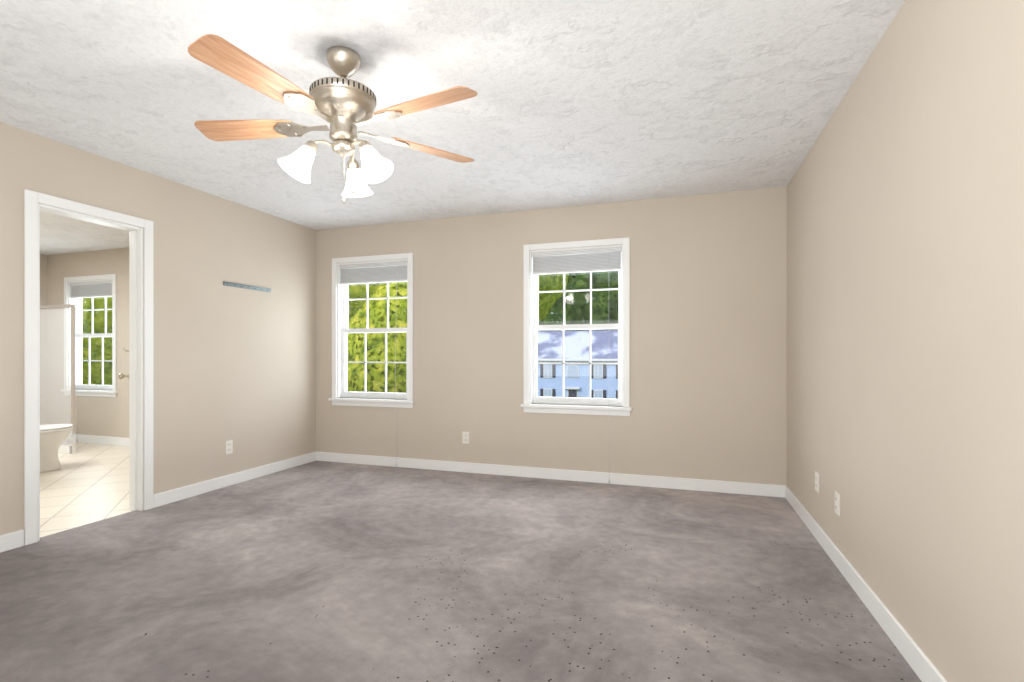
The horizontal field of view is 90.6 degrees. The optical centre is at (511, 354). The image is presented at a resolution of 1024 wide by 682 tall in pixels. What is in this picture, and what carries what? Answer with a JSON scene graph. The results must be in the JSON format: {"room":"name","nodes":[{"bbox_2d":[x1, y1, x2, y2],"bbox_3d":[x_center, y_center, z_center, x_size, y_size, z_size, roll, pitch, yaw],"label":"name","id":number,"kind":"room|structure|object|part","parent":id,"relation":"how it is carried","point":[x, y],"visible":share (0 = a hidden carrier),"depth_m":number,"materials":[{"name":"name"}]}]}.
{"room":"empty bedroom","nodes":[
{"label":"empty bedroom","id":0,"kind":"room"},
{"bbox_2d":[40,254,46,424],"bbox_3d":[-6.809,-0.100,4.947,0.120,2.440,3.770,0,0,18],"label":"wall","id":1,"kind":"structure","parent":0,"point":[43,279],"depth_m":6.68,"materials":[{"name":"paint"}]},
{"bbox_2d":[40,441,132,536],"bbox_3d":[-4.770,1.174,4.359,4.360,0.092,3.930,0,0,18],"label":"floor","id":2,"kind":"structure","parent":0,"point":[86,483],"depth_m":4.27,"materials":[{"name":"beige tile"}]},
{"bbox_2d":[40,424,73,472],"bbox_3d":[-4.599,0.741,4.825,0.450,0.775,0.701,0,0,20],"label":"toilet","id":3,"kind":"object","parent":2,"relation":"on","point":[53,437],"visible":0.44,"depth_m":4.89,"materials":[{"name":"white ceramic"}]},
{"bbox_2d":[40,304,74,453],"bbox_3d":[-5.651,0.277,5.992,1.384,1.703,0.060,0,0,18],"label":"shower enclosure","id":4,"kind":"object","parent":2,"relation":"on","point":[65,448],"visible":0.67,"depth_m":5.84,"materials":[{"name":"clear glass"}]},
{"bbox_2d":[0,122,315,535],"bbox_3d":[-2.955,-0.100,2.902,0.120,2.440,5.240,0,0,18],"label":"wall","id":5,"kind":"structure","parent":0,"point":[236,365],"depth_m":4.05,"materials":[{"name":"paint"}]},
{"bbox_2d":[0,530,23,552],"bbox_3d":[-3.264,1.073,1.753,0.013,0.095,2.565,0,0,18],"label":"baseboard","id":6,"kind":"structure","parent":5,"relation":"attached to","point":[13,540],"depth_m":2.91,"materials":[{"name":"white wood"}]},
{"bbox_2d":[24,189,153,544],"bbox_3d":[-2.805,0.074,3.358,0.152,2.092,0.764,0,0,18],"label":"door frame","id":7,"kind":"structure","parent":5,"relation":"attached to","point":[33,207],"depth_m":3.53,"materials":[{"name":"white wood"}]},
{"bbox_2d":[119,347,128,379],"bbox_3d":[-2.891,0.112,3.882,0.179,1.993,0.596,0,0,-40],"label":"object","id":8,"kind":"structure","parent":5,"relation":"in","point":[121,376],"depth_m":4.00,"materials":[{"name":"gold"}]},
{"bbox_2d":[225,440,232,454],"bbox_3d":[-2.417,0.790,4.330,0.009,0.114,0.070,0,0,18],"label":"electrical outlet","id":9,"kind":"object","parent":5,"relation":"attached to","point":[228,446],"visible":1,"depth_m":4.33,"materials":[{"name":"white plastic"}]},
{"bbox_2d":[154,452,315,507],"bbox_3d":[-2.349,1.073,4.526,0.013,0.095,1.735,0,0,18],"label":"baseboard","id":10,"kind":"structure","parent":5,"relation":"attached to","point":[174,495],"depth_m":4.30,"materials":[{"name":"white wood"}]},
{"bbox_2d":[223,281,270,292],"bbox_3d":[-2.351,-0.603,4.524,0.012,0.035,0.520,0,0,18],"label":"rail","id":11,"kind":"object","parent":5,"relation":"attached to","point":[237,285],"visible":1,"depth_m":4.50,"materials":[{"name":"silver metal"}]},
{"bbox_2d":[47,186,786,484],"bbox_3d":[-1.959,-0.100,5.417,9.036,2.440,0.160,0,0,18],"label":"wall","id":12,"kind":"structure","parent":0,"point":[708,336],"depth_m":4.49,"materials":[{"name":"paint"}]},
{"bbox_2d":[60,274,117,441],"bbox_3d":[-5.358,0.058,6.505,0.990,2.125,0.223,0,0,18],"label":"window","id":13,"kind":"structure","parent":12,"relation":"in","point":[105,392],"depth_m":6.53,"materials":[{"name":"white wood"}]},
{"bbox_3d":[-5.568,0.107,6.493,0.014,2.026,0.069,0,0,18],"label":"cord","id":14,"kind":"part","parent":13,"relation":"part of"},
{"bbox_2d":[70,280,111,297],"bbox_3d":[-5.366,-0.661,6.481,0.800,0.550,0.046,0,0,18],"label":"window blind","id":15,"kind":"object","parent":13,"relation":"attached to","point":[90,289],"visible":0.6,"depth_m":6.47,"materials":[{"name":"grey fabric"}]},
{"bbox_3d":[-5.346,-0.253,6.539,0.812,1.366,0.066,0,0,18],"label":"window sash","id":16,"kind":"part","parent":13,"relation":"part of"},
{"bbox_2d":[66,434,128,445],"bbox_3d":[-4.179,1.077,6.056,4.180,0.103,0.016,0,0,18],"label":"baseboard","id":17,"kind":"structure","parent":12,"relation":"attached to","point":[106,440],"depth_m":6.38,"materials":[{"name":"white wood"}]},
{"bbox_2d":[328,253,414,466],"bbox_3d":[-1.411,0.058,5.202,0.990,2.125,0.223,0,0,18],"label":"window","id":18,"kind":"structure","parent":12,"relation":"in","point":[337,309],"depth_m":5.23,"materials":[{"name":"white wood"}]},
{"bbox_2d":[339,261,406,317],"bbox_3d":[-1.419,-0.661,5.178,0.800,0.550,0.046,0,0,18],"label":"window blind","id":19,"kind":"object","parent":18,"relation":"attached to","point":[377,272],"visible":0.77,"depth_m":5.17,"materials":[{"name":"grey fabric"}]},
{"bbox_3d":[-1.399,-0.253,5.237,0.812,1.366,0.066,0,0,18],"label":"window sash","id":20,"kind":"part","parent":18,"relation":"part of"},
{"bbox_3d":[-1.147,0.107,5.034,0.014,2.026,0.069,0,0,18],"label":"cord","id":21,"kind":"part","parent":18,"relation":"part of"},
{"bbox_2d":[462,431,468,443],"bbox_3d":[-0.440,0.790,4.827,0.070,0.114,0.009,0,0,18],"label":"electrical outlet","id":22,"kind":"object","parent":12,"relation":"attached to","point":[465,437],"visible":1,"depth_m":4.83,"materials":[{"name":"white plastic"}]},
{"bbox_2d":[316,451,783,497],"bbox_3d":[0.023,1.073,4.670,4.430,0.095,0.016,0,0,18],"label":"baseboard","id":23,"kind":"structure","parent":12,"relation":"attached to","point":[771,490],"depth_m":4.51,"materials":[{"name":"white wood"}]},
{"bbox_2d":[520,237,631,483],"bbox_3d":[0.576,0.058,4.547,0.990,2.125,0.223,0,0,18],"label":"window","id":24,"kind":"structure","parent":12,"relation":"in","point":[624,408],"depth_m":4.54,"materials":[{"name":"white wood"}]},
{"bbox_2d":[532,246,621,290],"bbox_3d":[0.568,-0.661,4.523,0.800,0.550,0.046,0,0,18],"label":"window blind","id":25,"kind":"object","parent":24,"relation":"attached to","point":[580,260],"visible":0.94,"depth_m":4.51,"materials":[{"name":"grey fabric"}]},
{"bbox_3d":[0.587,-0.253,4.582,0.812,1.366,0.066,0,0,18],"label":"window sash","id":26,"kind":"part","parent":24,"relation":"part of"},
{"bbox_3d":[0.840,0.107,4.378,0.014,2.026,0.069,0,0,18],"label":"cord","id":27,"kind":"part","parent":24,"relation":"part of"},
{"bbox_2d":[0,0,904,254],"bbox_3d":[-2.780,-1.380,2.929,9.036,0.120,5.400,0,0,18],"label":"ceiling","id":28,"kind":"structure","parent":0,"point":[579,102],"depth_m":2.55,"materials":[{"name":"white paint"}]},
{"bbox_2d":[188,34,477,203],"bbox_3d":[-0.753,-0.984,2.193,1.316,0.672,1.242,0,0,18],"label":"ceiling fan","id":29,"kind":"object","parent":28,"relation":"hanging from","point":[343,105],"visible":1,"depth_m":2.15,"materials":[{"name":"silver metal"}]},
{"bbox_3d":[-1.181,-1.008,2.272,0.450,0.006,0.142,0,-12,5],"label":"blade","id":30,"kind":"part","parent":29,"relation":"part of","materials":[{"name":"brown wood"}]},
{"bbox_3d":[-0.924,-1.008,1.834,0.142,0.006,0.450,-13,-5,24],"label":"blade","id":31,"kind":"part","parent":29,"relation":"part of","materials":[{"name":"brown wood"}]},
{"bbox_3d":[-0.743,-1.126,2.235,0.280,0.388,0.280,0,0,18],"label":"motor","id":32,"kind":"part","parent":29,"relation":"part of","materials":[{"name":"silver metal"}]},
{"bbox_3d":[-0.352,-1.008,2.034,0.450,0.006,0.142,0,12,27],"label":"blade","id":33,"kind":"part","parent":29,"relation":"part of","materials":[{"name":"brown wood"}]},
{"bbox_3d":[-0.397,-1.008,2.508,0.450,0.006,0.142,0,12,-38],"label":"blade","id":34,"kind":"part","parent":29,"relation":"part of","materials":[{"name":"brown wood"}]},
{"bbox_2d":[0,461,921,681],"bbox_3d":[-0.710,1.170,2.246,4.676,0.100,5.400,0,0,18],"label":"floor","id":35,"kind":"structure","parent":0,"point":[320,571],"depth_m":2.42,"materials":[{"name":"grey carpet"}]},
{"bbox_2d":[787,0,1023,681],"bbox_3d":[1.409,-0.100,1.462,0.160,2.440,5.240,0,0,18],"label":"wall","id":36,"kind":"structure","parent":0,"point":[905,313],"depth_m":1.74,"materials":[{"name":"paint"}]},
{"bbox_2d":[815,471,818,492],"bbox_3d":[1.857,0.775,3.089,0.009,0.114,0.070,0,0,18],"label":"electrical outlet","id":37,"kind":"object","parent":36,"relation":"attached to","point":[816,481],"visible":0.98,"depth_m":3.06,"materials":[{"name":"white plastic"}]},
{"bbox_2d":[835,491,839,515],"bbox_3d":[1.727,0.790,2.695,0.009,0.114,0.070,0,0,18],"label":"electrical outlet","id":38,"kind":"object","parent":36,"relation":"attached to","point":[837,503],"visible":1,"depth_m":2.68,"materials":[{"name":"white plastic"}]},
{"bbox_2d":[784,485,946,681],"bbox_3d":[1.344,1.073,1.547,0.016,0.095,5.120,0,0,18],"label":"baseboard","id":39,"kind":"structure","parent":36,"relation":"attached to","point":[922,666],"depth_m":2.15,"materials":[{"name":"white wood"}]},
{"label":"outside","id":40,"kind":"structure","parent":0,"visible":0},
{"bbox_3d":[22.605,6.270,80.180,300.000,0.300,153.550,0,0,18],"label":"ground","id":41,"kind":"structure","parent":40,"visible":0},
{"bbox_2d":[82,273,567,392],"bbox_3d":[-7.905,-1.208,17.599,19.134,14.704,12.409,0,0,18],"label":"tree","id":42,"kind":"object","parent":41,"relation":"on","point":[376,354],"depth_m":12.88,"materials":[{"name":"green plant"}]},
{"bbox_2d":[358,271,617,371],"bbox_3d":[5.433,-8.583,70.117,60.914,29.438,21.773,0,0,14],"label":"tree","id":43,"kind":"object","parent":41,"relation":"on","point":[575,313],"depth_m":60.49,"materials":[{"name":"green plant"}]},
{"bbox_2d":[538,330,617,398],"bbox_3d":[7.424,1.770,54.914,19.800,8.700,9.850,0,0,18],"label":"house","id":44,"kind":"structure","parent":41,"relation":"on","point":[596,370],"depth_m":51.01,"materials":[{"name":"blue"}]}
]}

